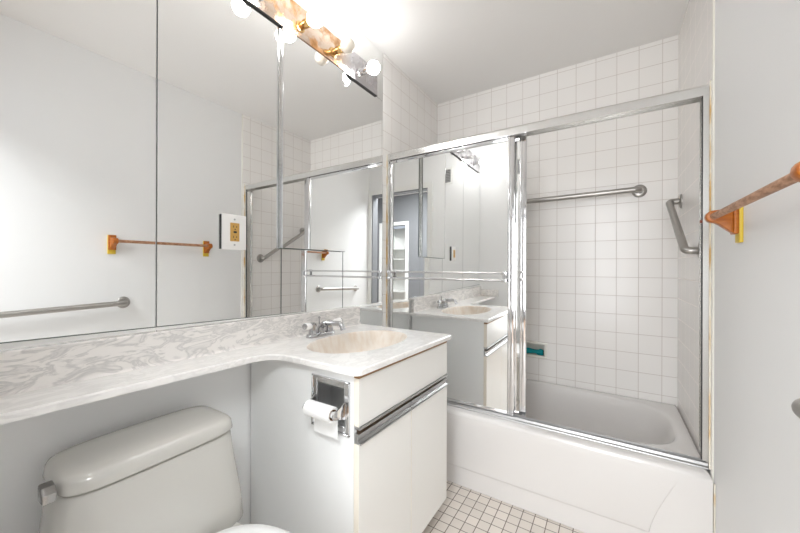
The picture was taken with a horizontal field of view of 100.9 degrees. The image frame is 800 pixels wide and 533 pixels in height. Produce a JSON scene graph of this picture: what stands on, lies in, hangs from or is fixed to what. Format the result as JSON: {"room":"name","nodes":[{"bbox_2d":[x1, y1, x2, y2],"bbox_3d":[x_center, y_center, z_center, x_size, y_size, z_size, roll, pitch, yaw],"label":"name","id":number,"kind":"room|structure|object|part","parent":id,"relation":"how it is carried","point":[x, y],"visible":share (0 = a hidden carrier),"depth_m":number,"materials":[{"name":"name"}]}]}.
{"room":"bathroom","nodes":[
{"label":"bathroom","id":0,"kind":"room"},
{"bbox_2d":[0,0,378,532],"bbox_3d":[-0.649,-0.082,1.313,0.114,2.491,1.822,0,0,32],"label":"wall","id":1,"kind":"structure","parent":0,"point":[27,444],"depth_m":0.92,"materials":[{"name":"white paint"}]},
{"bbox_2d":[0,0,155,350],"bbox_3d":[-0.889,-0.409,0.820,0.006,1.234,0.485,0,0,32],"label":"wall mirror","id":2,"kind":"object","parent":1,"relation":"attached to","point":[78,77],"visible":0.83,"depth_m":0.87,"materials":[{"name":"silver metal"}]},
{"bbox_2d":[0,306,360,396],"bbox_3d":[-0.615,0.256,1.221,0.029,0.126,1.460,0,0,32],"label":"backsplash","id":3,"kind":"structure","parent":1,"relation":"attached to","point":[22,370],"depth_m":0.97,"materials":[{"name":"stone"}]},
{"bbox_2d":[156,0,280,330],"bbox_3d":[-0.634,-0.408,1.222,0.006,1.234,0.458,0,0,32],"label":"wall mirror","id":4,"kind":"object","parent":1,"relation":"attached to","point":[219,61],"visible":0.91,"depth_m":1.18,"materials":[{"name":"silver metal"}]},
{"bbox_2d":[221,213,245,249],"bbox_3d":[-0.617,-0.127,1.227,0.018,0.130,0.094,0,0,32],"label":"wall outlet","id":5,"kind":"object","parent":4,"relation":"attached to","point":[233,227],"visible":1,"depth_m":1.22,"materials":[{"name":"white plastic"}]},
{"bbox_2d":[230,223,238,241],"bbox_3d":[-0.612,-0.127,1.223,0.003,0.068,0.035,0,0,32],"label":"receptacle","id":6,"kind":"object","parent":5,"relation":"attached to","point":[234,227],"depth_m":1.22,"materials":[{"name":"yellow"}]},
{"bbox_2d":[281,248,341,315],"bbox_3d":[-0.407,-0.401,1.580,0.006,1.246,0.383,0,0,32],"label":"wall mirror","id":7,"kind":"object","parent":1,"relation":"attached to","point":[311,280],"visible":0.21,"depth_m":1.55,"materials":[{"name":"silver metal"}]},
{"bbox_2d":[245,0,379,96],"bbox_3d":[-0.506,-1.098,1.283,0.140,0.151,1.579,0,0,32],"label":"vanity light bar","id":8,"kind":"object","parent":1,"relation":"attached to","point":[308,26],"visible":1,"depth_m":1.58,"materials":[{"name":"gold metal"}]},
{"bbox_2d":[296,8,322,32],"bbox_3d":[-0.394,-1.078,1.451,0.131,0.070,0.070,0,0,32],"label":"bulb","id":9,"kind":"object","parent":8,"relation":"attached to","point":[314,18],"depth_m":1.44,"materials":[{"name":"gold"}]},
{"bbox_2d":[330,37,354,57],"bbox_3d":[-0.282,-1.078,1.629,0.131,0.070,0.070,0,0,32],"label":"bulb","id":10,"kind":"object","parent":8,"relation":"attached to","point":[347,46],"depth_m":1.61,"materials":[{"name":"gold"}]},
{"bbox_2d":[357,60,379,77],"bbox_3d":[-0.169,-1.077,1.806,0.131,0.070,0.070,0,0,32],"label":"bulb","id":11,"kind":"object","parent":8,"relation":"attached to","point":[373,67],"depth_m":1.79,"materials":[{"name":"white glass"}]},
{"bbox_2d":[280,25,345,251],"bbox_3d":[-0.399,-0.550,1.567,0.019,0.946,0.393,0,0,32],"label":"medicine cabinet","id":12,"kind":"object","parent":1,"relation":"attached to","point":[312,86],"visible":1,"depth_m":1.53,"materials":[{"name":"silver metal"}]},
{"bbox_2d":[294,0,382,100],"bbox_3d":[-0.563,-1.175,1.331,0.006,0.298,1.694,0,0,32],"label":"wall mirror","id":13,"kind":"object","parent":1,"relation":"attached to","point":[334,21],"visible":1,"depth_m":1.77,"materials":[{"name":"silver metal"}]},
{"bbox_2d":[342,74,382,307],"bbox_3d":[-0.207,-0.393,1.895,0.006,1.260,0.356,0,0,32],"label":"wall mirror","id":14,"kind":"object","parent":1,"relation":"attached to","point":[362,255],"visible":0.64,"depth_m":1.88,"materials":[{"name":"silver metal"}]},
{"bbox_2d":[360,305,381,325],"bbox_3d":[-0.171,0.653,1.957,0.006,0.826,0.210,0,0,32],"label":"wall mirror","id":15,"kind":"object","parent":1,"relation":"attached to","point":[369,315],"visible":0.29,"depth_m":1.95,"materials":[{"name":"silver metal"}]},
{"bbox_2d":[382,53,436,326],"bbox_3d":[0.073,-0.079,2.444,0.120,2.491,0.862,0,0,32],"label":"tiled wall","id":16,"kind":"structure","parent":0,"point":[409,114],"depth_m":2.22,"materials":[{"name":"white tile"}]},
{"bbox_2d":[386,155,386,326],"bbox_3d":[-0.085,0.036,2.081,0.005,1.480,0.006,0,0,32],"label":"trim","id":17,"kind":"structure","parent":16,"relation":"attached to","point":[386,155],"depth_m":2.08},
{"bbox_2d":[422,481,583,532],"bbox_3d":[0.277,1.207,1.244,1.757,0.080,2.704,0,0,32],"label":"floor","id":18,"kind":"structure","parent":0,"point":[464,510],"depth_m":1.53,"materials":[{"name":"tile"}]},
{"bbox_2d":[38,406,289,532],"bbox_3d":[-0.468,0.807,0.766,0.724,0.709,0.440,0,0,32],"label":"toilet","id":19,"kind":"object","parent":18,"relation":"on","point":[176,471],"visible":1,"depth_m":0.83,"materials":[{"name":"grey ceramic"}]},
{"bbox_3d":[-0.740,0.476,0.693,0.034,0.034,0.024,0,0,32],"label":"flush lever","id":20,"kind":"part","parent":19,"relation":"part of","materials":[{"name":"silver metal"}]},
{"bbox_3d":[-0.682,0.472,0.902,0.216,0.040,0.390,0,0,32],"label":"tank lid","id":21,"kind":"part","parent":19,"relation":"part of","materials":[{"name":"grey ceramic"}]},
{"bbox_3d":[-0.667,0.650,0.893,0.240,0.308,0.440,0,0,32],"label":"tank","id":22,"kind":"part","parent":19,"relation":"part of","materials":[{"name":"grey ceramic"}]},
{"bbox_3d":[-0.356,0.727,0.707,0.471,0.026,0.394,0,0,32],"label":"seat lid","id":23,"kind":"part","parent":19,"relation":"part of","materials":[{"name":"white plastic"}]},
{"bbox_2d":[251,341,448,532],"bbox_3d":[-0.178,0.748,1.422,0.551,0.836,0.650,0,0,32],"label":"vanity cabinet","id":24,"kind":"object","parent":18,"relation":"on","point":[390,473],"visible":0.88,"depth_m":1.18,"materials":[{"name":"white"}]},
{"bbox_2d":[0,306,450,424],"bbox_3d":[-0.386,0.321,1.087,0.559,0.254,1.481,0,0,32],"label":"countertop","id":25,"kind":"structure","parent":24,"relation":"on","point":[37,380],"depth_m":1.02,"materials":[{"name":"white stone"}]},
{"bbox_2d":[0,312,301,349],"bbox_3d":[-0.727,0.190,1.066,0.006,0.038,1.078,0,0,32],"label":"channel","id":26,"kind":"object","parent":25,"relation":"on","point":[23,343],"visible":1,"depth_m":0.91,"materials":[{"name":"white metal"}]},
{"bbox_2d":[302,316,345,337],"bbox_3d":[-0.346,0.271,1.495,0.187,0.088,0.165,0,0,-17],"label":"sink faucet","id":27,"kind":"object","parent":25,"relation":"on","point":[328,324],"visible":1,"depth_m":1.46,"materials":[{"name":"silver metal"}]},
{"bbox_3d":[-0.394,0.258,1.427,0.031,0.033,0.059,0,0,18],"label":"handle","id":28,"kind":"part","parent":27,"relation":"part of","materials":[{"name":"white plastic"}]},
{"bbox_3d":[-0.387,0.273,1.460,0.038,0.050,0.038,0,0,32],"label":"handle post","id":29,"kind":"part","parent":27,"relation":"part of","materials":[{"name":"silver metal"}]},
{"bbox_3d":[-0.359,0.305,1.504,0.054,0.020,0.164,0,0,32],"label":"plate","id":30,"kind":"part","parent":27,"relation":"part of","materials":[{"name":"silver metal"}]},
{"bbox_3d":[-0.332,0.275,1.547,0.038,0.050,0.038,0,0,32],"label":"handle post","id":31,"kind":"part","parent":27,"relation":"part of","materials":[{"name":"silver metal"}]},
{"bbox_3d":[-0.308,0.272,1.481,0.154,0.061,0.034,0,0,25],"label":"spout","id":32,"kind":"part","parent":27,"relation":"part of","materials":[{"name":"silver metal"}]},
{"bbox_2d":[306,330,406,353],"bbox_3d":[-0.167,0.379,1.415,0.326,0.138,0.517,0,0,32],"label":"sink","id":33,"kind":"object","parent":25,"relation":"in","point":[354,341],"depth_m":1.56,"materials":[{"name":"beige ceramic"}]},
{"bbox_3d":[-0.360,0.747,1.162,0.523,0.835,0.016,0,0,32],"label":"panel","id":34,"kind":"part","parent":24,"relation":"part of","materials":[{"name":"white"}]},
{"bbox_2d":[303,373,349,437],"bbox_3d":[-0.223,0.443,1.066,0.165,0.169,0.116,0,0,32],"label":"paper holder","id":35,"kind":"object","parent":24,"relation":"attached to","point":[327,390],"visible":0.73,"depth_m":1.08,"materials":[{"name":"silver metal"}]},
{"bbox_2d":[303,399,337,439],"bbox_3d":[-0.248,0.481,1.031,0.108,0.108,0.049,0,0,32],"label":"toilet paper roll","id":36,"kind":"object","parent":35,"relation":"hanging from","point":[323,424],"visible":0.97,"depth_m":1.03,"materials":[{"name":"white paper"}]},
{"bbox_3d":[-0.187,0.450,1.007,0.006,0.056,0.054,0,0,32],"label":"arm","id":37,"kind":"part","parent":35,"relation":"part of","materials":[{"name":"silver metal"}]},
{"bbox_3d":[-0.050,0.816,1.143,0.020,0.540,0.316,0,0,32],"label":"door","id":38,"kind":"part","parent":24,"relation":"part of","materials":[{"name":"white laminate"}]},
{"bbox_3d":[-0.045,0.532,1.141,0.026,0.036,0.313,0,0,32],"label":"door pull","id":39,"kind":"part","parent":24,"relation":"part of","materials":[{"name":"silver metal"}]},
{"bbox_3d":[0.039,0.343,1.283,0.018,0.025,0.645,0,0,32],"label":"rail","id":40,"kind":"part","parent":24,"relation":"part of","materials":[{"name":"brown"}]},
{"bbox_3d":[0.040,0.423,1.283,0.020,0.157,0.646,0,0,32],"label":"drawer","id":41,"kind":"part","parent":24,"relation":"part of","materials":[{"name":"white laminate"}]},
{"bbox_3d":[0.044,0.501,1.283,0.025,0.021,0.646,0,0,32],"label":"drawer pull","id":42,"kind":"part","parent":24,"relation":"part of","materials":[{"name":"silver metal"}]},
{"bbox_3d":[0.130,0.538,1.417,0.026,0.036,0.329,0,0,32],"label":"door pull","id":43,"kind":"part","parent":24,"relation":"part of","materials":[{"name":"silver metal"}]},
{"bbox_3d":[0.124,0.819,1.417,0.020,0.536,0.328,0,0,32],"label":"door","id":44,"kind":"part","parent":24,"relation":"part of","materials":[{"name":"white laminate"}]},
{"bbox_2d":[447,379,712,532],"bbox_3d":[0.727,0.973,1.952,1.512,0.387,0.784,0,0,32],"label":"bathtub","id":45,"kind":"object","parent":18,"relation":"on","point":[584,485],"visible":0.66,"depth_m":1.54,"materials":[{"name":"white ceramic"}]},
{"bbox_3d":[0.491,0.933,1.645,1.402,0.270,0.013,0,0,32],"label":"apron panel","id":46,"kind":"part","parent":45,"relation":"part of","materials":[{"name":"white ceramic"}]},
{"bbox_2d":[327,0,688,103],"bbox_3d":[0.285,-1.364,1.246,1.757,0.080,2.704,0,0,32],"label":"ceiling","id":47,"kind":"structure","parent":0,"point":[451,49],"depth_m":1.87,"materials":[{"name":"white paint"}]},
{"bbox_2d":[437,35,677,405],"bbox_3d":[0.968,-0.076,2.328,1.757,2.491,0.100,0,0,32],"label":"wall","id":48,"kind":"structure","parent":0,"point":[602,271],"depth_m":2.08,"materials":[{"name":"white tile"}]},
{"bbox_2d":[526,341,546,358],"bbox_3d":[0.908,0.576,2.341,0.259,0.111,0.075,0,0,32],"label":"soap dish","id":49,"kind":"object","parent":48,"relation":"attached to","point":[530,344],"visible":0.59,"depth_m":2.29,"materials":[{"name":"white ceramic"}]},
{"bbox_2d":[526,347,543,354],"bbox_3d":[0.905,0.593,2.337,0.208,0.040,0.047,0,0,32],"label":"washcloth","id":50,"kind":"object","parent":49,"relation":"in","point":[528,350],"visible":0.52,"depth_m":2.30,"materials":[{"name":"teal fabric"}]},
{"bbox_2d":[527,185,646,203],"bbox_3d":[1.024,-0.446,2.189,0.994,0.088,0.076,0,0,32],"label":"grab bar","id":51,"kind":"object","parent":48,"relation":"attached to","point":[638,190],"visible":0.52,"depth_m":2.03,"materials":[{"name":"silver metal"}]},
{"bbox_2d":[677,0,711,476],"bbox_3d":[1.462,-0.075,1.578,0.120,2.491,0.837,0,0,32],"label":"tiled wall","id":52,"kind":"structure","parent":0,"point":[695,33],"depth_m":1.57,"materials":[{"name":"white tile"}]},
{"bbox_2d":[387,84,708,468],"bbox_3d":[0.571,0.034,1.702,1.508,1.490,0.070,0,0,32],"label":"shower door frame","id":53,"kind":"object","parent":52,"relation":"attached to","point":[697,94],"visible":0.74,"depth_m":1.38,"materials":[{"name":"silver metal"}]},
{"bbox_2d":[387,135,514,415],"bbox_3d":[0.250,0.041,1.870,0.763,1.433,0.055,0,0,32],"label":"sliding shower door","id":54,"kind":"structure","parent":53,"relation":"in","point":[452,271],"depth_m":1.83,"materials":[{"name":"white mirror"}]},
{"bbox_3d":[0.254,-0.662,1.891,0.718,0.026,0.016,0,0,32],"label":"rail","id":55,"kind":"part","parent":54,"relation":"part of","materials":[{"name":"silver metal"}]},
{"bbox_3d":[0.250,0.750,1.891,0.718,0.016,0.016,0,0,32],"label":"rail","id":56,"kind":"part","parent":54,"relation":"part of","materials":[{"name":"silver metal"}]},
{"bbox_2d":[514,134,526,415],"bbox_3d":[0.314,0.042,1.881,0.772,1.433,0.024,0,0,32],"label":"sliding shower door","id":57,"kind":"structure","parent":53,"relation":"in","point":[520,292],"depth_m":1.68,"materials":[{"name":"silver metal"}]},
{"bbox_3d":[0.310,0.040,1.887,0.734,1.406,0.012,0,0,32],"label":"mirror panel","id":58,"kind":"part","parent":57,"relation":"part of","materials":[{"name":"silver metal"}]},
{"bbox_3d":[0.619,0.047,1.677,0.026,0.054,0.006,0,0,32],"label":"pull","id":59,"kind":"part","parent":57,"relation":"part of","materials":[{"name":"silver metal"}]},
{"bbox_3d":[0.574,-0.689,1.704,1.507,0.045,0.062,0,0,32],"label":"header rail","id":60,"kind":"part","parent":53,"relation":"part of","materials":[{"name":"silver metal"}]},
{"bbox_2d":[666,194,698,258],"bbox_3d":[1.375,-0.212,1.617,0.068,0.364,0.536,0,0,32],"label":"grab bar","id":61,"kind":"object","parent":52,"relation":"attached to","point":[684,248],"visible":0.91,"depth_m":1.57,"materials":[{"name":"silver metal"}]},
{"bbox_2d":[708,80,710,468],"bbox_3d":[1.193,0.032,1.271,0.004,1.495,0.006,0,0,32],"label":"trim","id":62,"kind":"structure","parent":52,"relation":"attached to","point":[710,80],"depth_m":1.27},
{"bbox_2d":[711,0,714,482],"bbox_3d":[1.187,-0.076,1.252,0.006,2.491,0.008,0,0,32],"label":"trim","id":63,"kind":"structure","parent":52,"relation":"attached to","point":[713,1],"depth_m":1.25,"materials":[{"name":"white ceramic"}]},
{"bbox_2d":[714,0,799,532],"bbox_3d":[0.746,-0.078,0.443,0.114,2.491,1.847,0,0,32],"label":"wall","id":64,"kind":"structure","parent":0,"point":[757,278],"depth_m":0.88,"materials":[{"name":"white paint"}]},
{"bbox_2d":[713,483,715,532],"bbox_3d":[1.169,0.990,1.228,0.005,0.360,0.006,0,0,32],"label":"trim","id":65,"kind":"structure","parent":64,"relation":"attached to","point":[714,485],"depth_m":1.23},
{"bbox_2d":[704,162,799,242],"bbox_3d":[0.835,-0.134,0.767,0.082,0.122,0.629,0,0,32],"label":"towel bar","id":66,"kind":"object","parent":64,"relation":"attached to","point":[729,218],"visible":1,"depth_m":0.86,"materials":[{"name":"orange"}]},
{"bbox_2d":[791,398,799,417],"bbox_3d":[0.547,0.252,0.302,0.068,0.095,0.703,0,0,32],"label":"door knob","id":67,"kind":"object","parent":64,"relation":"attached to","point":[795,405],"visible":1,"depth_m":0.56,"materials":[{"name":"silver metal"}]}
]}

